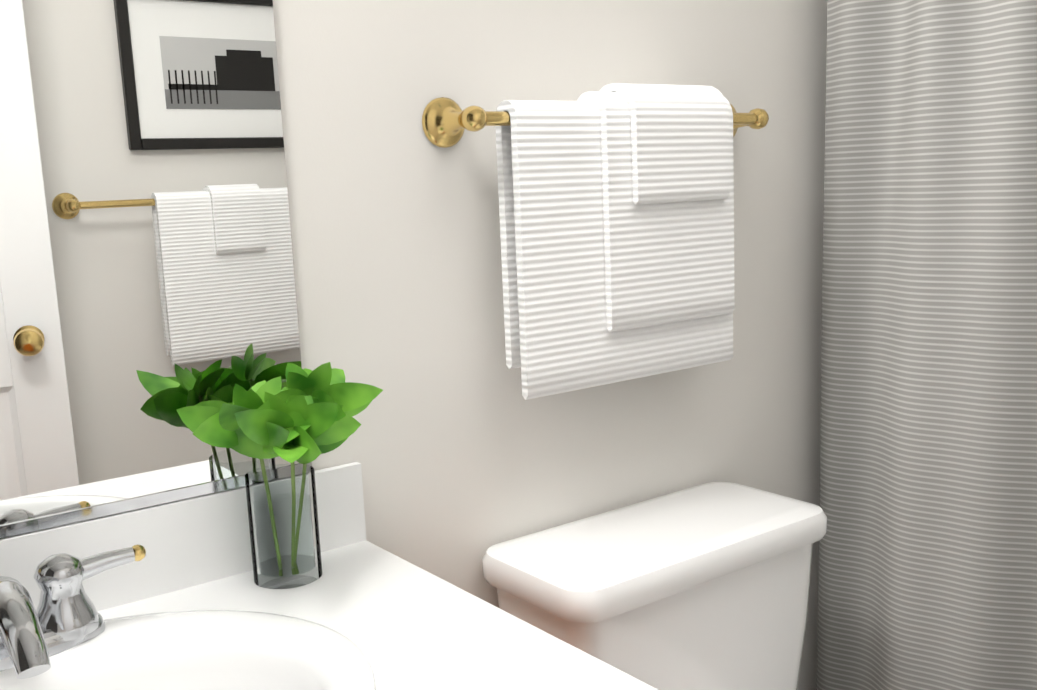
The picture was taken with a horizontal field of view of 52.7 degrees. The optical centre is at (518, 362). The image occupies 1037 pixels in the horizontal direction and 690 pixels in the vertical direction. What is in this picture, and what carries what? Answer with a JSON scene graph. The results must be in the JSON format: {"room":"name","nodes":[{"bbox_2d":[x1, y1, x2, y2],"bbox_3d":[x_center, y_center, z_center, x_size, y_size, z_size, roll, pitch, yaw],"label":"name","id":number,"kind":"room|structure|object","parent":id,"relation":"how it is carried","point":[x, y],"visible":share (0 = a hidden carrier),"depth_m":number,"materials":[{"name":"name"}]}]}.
{"room":"bathroom","nodes":[
{"label":"bathroom","id":0,"kind":"room"},
{"bbox_2d":[273,0,826,689],"bbox_3d":[-0.232,-0.334,1.227,3.430,2.720,0.100,-10,12,-36],"label":"wall","id":1,"kind":"structure","parent":0,"point":[461,450],"depth_m":1.35,"materials":[{"name":"white paint"}]},
{"bbox_2d":[0,0,311,537],"bbox_3d":[-0.547,-0.413,0.910,0.701,1.190,0.008,-10,12,-36],"label":"mirror","id":2,"kind":"object","parent":1,"relation":"attached to","point":[147,284],"depth_m":1.07,"materials":[{"name":"clear glass"}]},
{"bbox_2d":[422,83,768,399],"bbox_3d":[0.146,-0.174,1.400,0.555,0.385,0.112,-10,12,-36],"label":"towel rail","id":3,"kind":"object","parent":1,"relation":"attached to","point":[616,207],"visible":1,"depth_m":1.33,"materials":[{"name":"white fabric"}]},
{"bbox_2d":[495,83,734,399],"bbox_3d":[0.139,-0.171,1.381,0.370,0.385,0.089,-10,12,-36],"label":"towel","id":4,"kind":"object","parent":3,"relation":"hanging from","point":[616,202],"depth_m":1.33,"materials":[{"name":"white fabric"}]},
{"bbox_3d":[0.296,1.142,0.843,3.430,0.100,1.670,-10,12,-36],"label":"floor","id":5,"kind":"structure","parent":0,"visible":0},
{"bbox_2d":[0,462,657,689],"bbox_3d":[-0.355,0.646,0.868,0.850,0.924,0.540,-10,12,-36],"label":"bathroom vanity","id":6,"kind":"object","parent":5,"relation":"on","point":[170,596],"visible":1,"depth_m":0.99,"materials":[{"name":"white stone"}]},
{"bbox_2d":[0,544,145,689],"bbox_3d":[-0.435,0.224,0.897,0.264,0.096,0.176,-10,12,-36],"label":"faucet","id":7,"kind":"object","parent":6,"relation":"on","point":[66,634],"depth_m":0.95,"materials":[{"name":"silver metal"}]},
{"bbox_2d":[0,610,375,689],"bbox_3d":[-0.359,0.363,0.825,0.516,0.165,0.436,-10,12,-36],"label":"sink","id":8,"kind":"object","parent":6,"relation":"in","point":[140,649],"depth_m":0.96,"materials":[{"name":"white ceramic"}]},
{"bbox_2d":[176,362,382,588],"bbox_3d":[-0.232,0.122,1.096,0.200,0.239,0.179,-10,12,-36],"label":"vase","id":9,"kind":"object","parent":6,"relation":"on","point":[304,417],"visible":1,"depth_m":1.09,"materials":[{"name":"clear glass"}]},
{"bbox_2d":[482,482,826,689],"bbox_3d":[0.366,0.625,1.271,0.472,0.765,0.748,-10,12,-36],"label":"toilet","id":10,"kind":"object","parent":5,"relation":"on","point":[703,587],"visible":0.96,"depth_m":1.35,"materials":[{"name":"white ceramic"}]},
{"bbox_3d":[0.704,-0.159,-0.020,3.430,2.720,0.100,-10,12,-36],"label":"wall","id":11,"kind":"structure","parent":0,"visible":0},
{"bbox_2d":[816,0,1036,689],"bbox_3d":[0.933,0.005,1.162,0.161,1.905,1.469,-10,12,-36],"label":"shower curtain","id":12,"kind":"object","parent":11,"relation":"attached to","point":[927,570],"visible":0.98,"depth_m":1.53,"materials":[{"name":"grey fabric"}]}
]}

